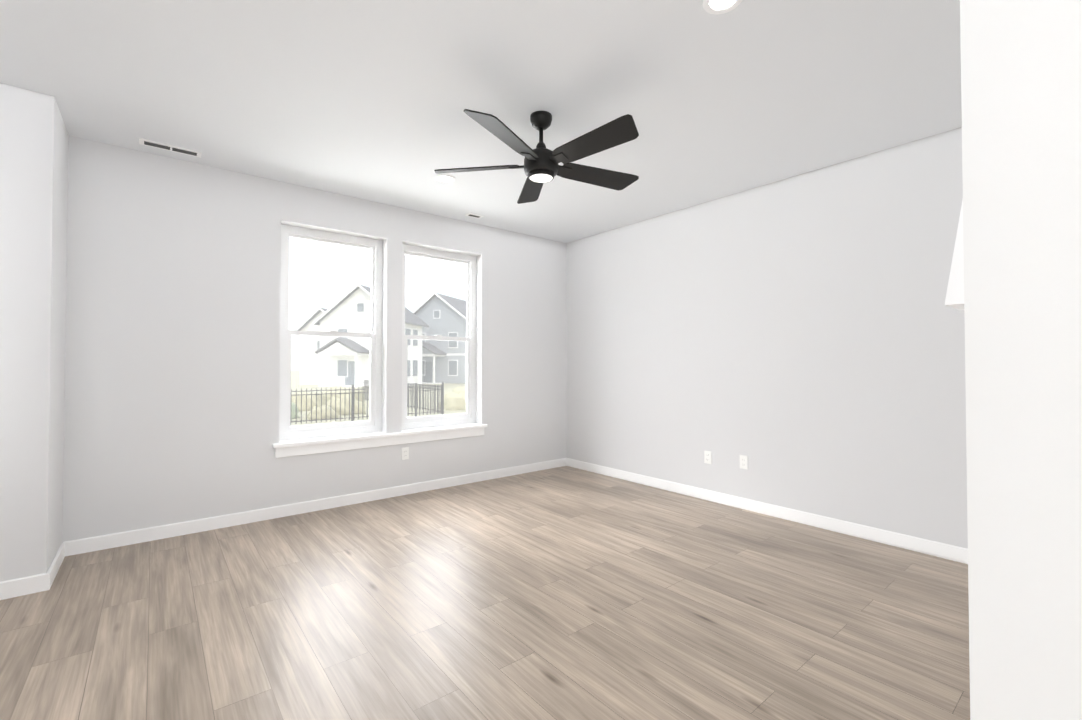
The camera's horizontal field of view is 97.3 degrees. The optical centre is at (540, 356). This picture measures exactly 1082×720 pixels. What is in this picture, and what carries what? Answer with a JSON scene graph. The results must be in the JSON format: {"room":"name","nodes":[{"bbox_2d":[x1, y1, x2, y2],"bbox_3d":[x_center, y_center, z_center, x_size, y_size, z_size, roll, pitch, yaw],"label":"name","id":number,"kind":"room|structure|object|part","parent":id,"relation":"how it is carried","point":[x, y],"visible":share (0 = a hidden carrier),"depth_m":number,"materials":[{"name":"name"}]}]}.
{"room":"empty living room","nodes":[
{"label":"empty living room","id":0,"kind":"room"},
{"bbox_2d":[0,83,68,581],"bbox_3d":[-3.402,-0.090,2.465,1.275,2.740,0.586,1,-1,-39],"label":"wall","id":1,"kind":"structure","parent":0,"point":[34,146],"depth_m":2.60,"materials":[{"name":"white paint"}]},
{"bbox_2d":[0,573,45,599],"bbox_3d":[-3.213,1.229,2.211,1.275,0.095,0.014,1,-1,-39],"label":"baseboard","id":2,"kind":"structure","parent":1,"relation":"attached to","point":[22,586],"depth_m":2.55,"materials":[{"name":"white wood"}]},
{"bbox_2d":[46,542,64,590],"bbox_3d":[-2.893,1.239,2.840,0.014,0.095,0.586,1,-1,-39],"label":"baseboard","id":3,"kind":"structure","parent":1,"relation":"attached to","point":[52,571],"depth_m":2.78,"materials":[{"name":"white wood"}]},
{"bbox_2d":[62,135,566,542],"bbox_3d":[-1.947,-0.063,4.155,6.066,2.740,0.200,1,-1,-39],"label":"wall","id":4,"kind":"structure","parent":0,"point":[172,375],"depth_m":3.63,"materials":[{"name":"white paint"}]},
{"bbox_2d":[64,458,566,555],"bbox_3d":[-1.385,1.265,4.453,4.391,0.095,0.014,1,-1,-39],"label":"baseboard","id":5,"kind":"structure","parent":4,"relation":"attached to","point":[95,543],"depth_m":3.84,"materials":[{"name":"white wood"}]},
{"bbox_2d":[272,423,486,457],"bbox_3d":[-1.403,0.769,4.497,2.022,0.117,0.155,1,-1,-39],"label":"window sill","id":6,"kind":"structure","parent":4,"relation":"attached to","point":[296,447],"depth_m":4.33,"materials":[{"name":"white wood"}]},
{"bbox_2d":[402,447,408,459],"bbox_3d":[-1.294,0.924,4.536,0.070,0.114,0.009,1,-1,-39],"label":"electrical outlet","id":7,"kind":"object","parent":4,"relation":"attached to","point":[405,453],"visible":1,"depth_m":4.54,"materials":[{"name":"white plastic"}]},
{"bbox_2d":[0,0,961,242],"bbox_3d":[0.872,-1.548,0.712,6.066,0.120,9.176,1,-1,-39],"label":"ceiling","id":8,"kind":"structure","parent":0,"point":[371,100],"depth_m":2.58,"materials":[{"name":"white paint"}]},
{"bbox_2d":[139,138,201,157],"bbox_3d":[-2.562,-1.443,3.296,0.340,0.008,0.100,1,-1,-39],"label":"ceiling vent","id":9,"kind":"object","parent":8,"relation":"in","point":[159,145],"visible":1,"depth_m":3.29,"materials":[{"name":"white metal"}]},
{"bbox_2d":[435,174,454,182],"bbox_3d":[-0.771,-1.434,3.836,0.160,0.007,0.160,1,-1,-39],"label":"recessed light","id":10,"kind":"object","parent":8,"relation":"in","point":[444,178],"visible":1,"depth_m":3.83,"materials":[{"name":"white"}]},
{"bbox_2d":[465,213,483,218],"bbox_3d":[-0.673,-1.419,4.793,0.170,0.008,0.085,1,-1,-39],"label":"ceiling vent","id":11,"kind":"object","parent":8,"relation":"in","point":[474,215],"visible":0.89,"depth_m":4.78,"materials":[{"name":"white metal"}]},
{"bbox_2d":[435,109,638,203],"bbox_3d":[0.035,-1.261,2.839,1.318,0.386,1.288,1,-1,-39],"label":"ceiling fan","id":12,"kind":"object","parent":8,"relation":"hanging from","point":[540,166],"visible":1,"depth_m":2.78,"materials":[{"name":"black metal"}]},
{"bbox_3d":[0.001,-1.080,2.872,0.140,0.026,0.140,1,-1,-39],"label":"lamp shade","id":13,"kind":"part","parent":12,"relation":"part of","materials":[{"name":"white glass"}]},
{"bbox_2d":[703,0,741,14],"bbox_3d":[0.748,-1.465,1.953,0.160,0.007,0.160,1,-1,-39],"label":"recessed light","id":14,"kind":"object","parent":8,"relation":"in","point":[715,7],"visible":1,"depth_m":1.99,"materials":[{"name":"white plastic"}]},
{"bbox_2d":[0,466,969,719],"bbox_3d":[0.872,1.311,0.666,6.066,0.120,9.176,1,-1,-39],"label":"floor","id":15,"kind":"structure","parent":0,"point":[565,593],"depth_m":2.31,"materials":[{"name":"brown wood"}]},
{"bbox_2d":[566,127,967,548],"bbox_3d":[3.217,-0.090,2.454,0.200,2.740,8.956,1,-1,-39],"label":"wall","id":16,"kind":"structure","parent":0,"point":[798,341],"depth_m":3.77,"materials":[{"name":"white paint"}]},
{"bbox_2d":[704,451,711,463],"bbox_3d":[1.526,0.921,4.352,0.009,0.114,0.070,1,-1,-39],"label":"electrical outlet","id":17,"kind":"object","parent":16,"relation":"attached to","point":[707,457],"visible":1,"depth_m":4.35,"materials":[{"name":"white plastic"}]},
{"bbox_2d":[740,455,747,468],"bbox_3d":[1.740,0.906,4.088,0.009,0.114,0.070,1,-1,-39],"label":"electrical outlet","id":18,"kind":"object","parent":16,"relation":"attached to","point":[743,462],"visible":1,"depth_m":4.08,"materials":[{"name":"white plastic"}]},
{"bbox_2d":[567,458,967,563],"bbox_3d":[2.918,1.236,2.631,0.014,0.095,8.242,1,-1,-39],"label":"baseboard","id":19,"kind":"structure","parent":16,"relation":"attached to","point":[932,548],"depth_m":3.72,"materials":[{"name":"white wood"}]},
{"bbox_2d":[960,0,1081,719],"bbox_3d":[2.152,-0.145,-0.985,0.140,2.740,4.563,1,-1,-39],"label":"wall","id":20,"kind":"structure","parent":0,"point":[1021,83],"depth_m":0.69,"materials":[{"name":"white paint"}]},
{"bbox_2d":[945,200,963,309],"bbox_3d":[0.698,-0.164,0.789,0.120,0.165,0.024,1,-1,-39],"label":"lampshade","id":21,"kind":"object","parent":20,"relation":"attached to","point":[955,295],"visible":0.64,"depth_m":0.75,"materials":[{"name":"white"}]},
{"label":"outside","id":22,"kind":"structure","parent":0,"visible":0},
{"bbox_2d":[290,371,465,425],"bbox_3d":[-28.776,3.441,82.694,180.000,0.300,155.494,1,-1,-39],"label":"ground","id":23,"kind":"structure","parent":22,"point":[361,419],"depth_m":22.64,"materials":[{"name":"green plant"}]},
{"bbox_2d":[291,402,299,419],"bbox_3d":[-9.486,1.910,17.108,1.549,0.695,1.588,1,-1,-39],"label":"bush","id":24,"kind":"object","parent":23,"relation":"on","point":[293,410],"depth_m":17.20,"materials":[{"name":"green plant"}]},
{"bbox_2d":[292,390,325,410],"bbox_3d":[-10.379,1.885,20.694,2.140,0.872,2.090,1,-1,-39],"label":"bush","id":25,"kind":"object","parent":23,"relation":"on","point":[313,401],"depth_m":20.12,"materials":[{"name":"beige plant"}]},
{"bbox_2d":[307,405,337,419],"bbox_3d":[-7.990,2.006,17.362,1.064,0.499,1.094,1,-1,-39],"label":"bush","id":26,"kind":"object","parent":23,"relation":"on","point":[323,412],"depth_m":17.03,"materials":[{"name":"beige plant"}]},
{"bbox_2d":[322,385,363,401],"bbox_3d":[-9.678,1.869,23.069,2.370,0.985,2.365,1,-1,-39],"label":"bush","id":27,"kind":"object","parent":23,"relation":"on","point":[338,387],"depth_m":22.74,"materials":[{"name":"beige plant"}]},
{"bbox_2d":[327,394,365,414],"bbox_3d":[-7.872,1.884,18.991,1.680,0.810,1.656,1,-1,-39],"label":"bush","id":28,"kind":"object","parent":23,"relation":"on","point":[342,406],"depth_m":18.56,"materials":[{"name":"beige plant"}]},
{"bbox_2d":[296,284,428,386],"bbox_3d":[-18.113,-1.734,47.099,10.749,9.540,15.919,1,-1,-39],"label":"house","id":29,"kind":"structure","parent":23,"relation":"on","point":[410,361],"depth_m":43.47,"materials":[{"name":"white"}]},
{"bbox_2d":[290,380,443,423],"bbox_3d":[-9.734,1.642,19.359,8.060,1.260,9.030,1,-1,-39],"label":"fence","id":30,"kind":"object","parent":23,"relation":"on","point":[413,391],"depth_m":17.61,"materials":[{"name":"black metal"}]},
{"bbox_2d":[412,292,465,383],"bbox_3d":[-9.242,-1.725,54.272,9.646,9.752,14.363,0,-1,19],"label":"house","id":31,"kind":"structure","parent":23,"relation":"on","point":[459,325],"depth_m":49.27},
{"bbox_2d":[436,392,465,409],"bbox_3d":[-3.671,1.931,21.066,1.590,0.785,1.660,1,-1,-39],"label":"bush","id":32,"kind":"object","parent":23,"relation":"on","point":[457,406],"depth_m":20.44,"materials":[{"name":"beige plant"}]},
{"bbox_2d":[444,386,465,398],"bbox_3d":[-3.981,1.940,24.509,2.032,0.885,2.053,1,-1,-39],"label":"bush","id":33,"kind":"object","parent":23,"relation":"on","point":[458,391],"depth_m":24.05,"materials":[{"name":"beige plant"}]}
]}

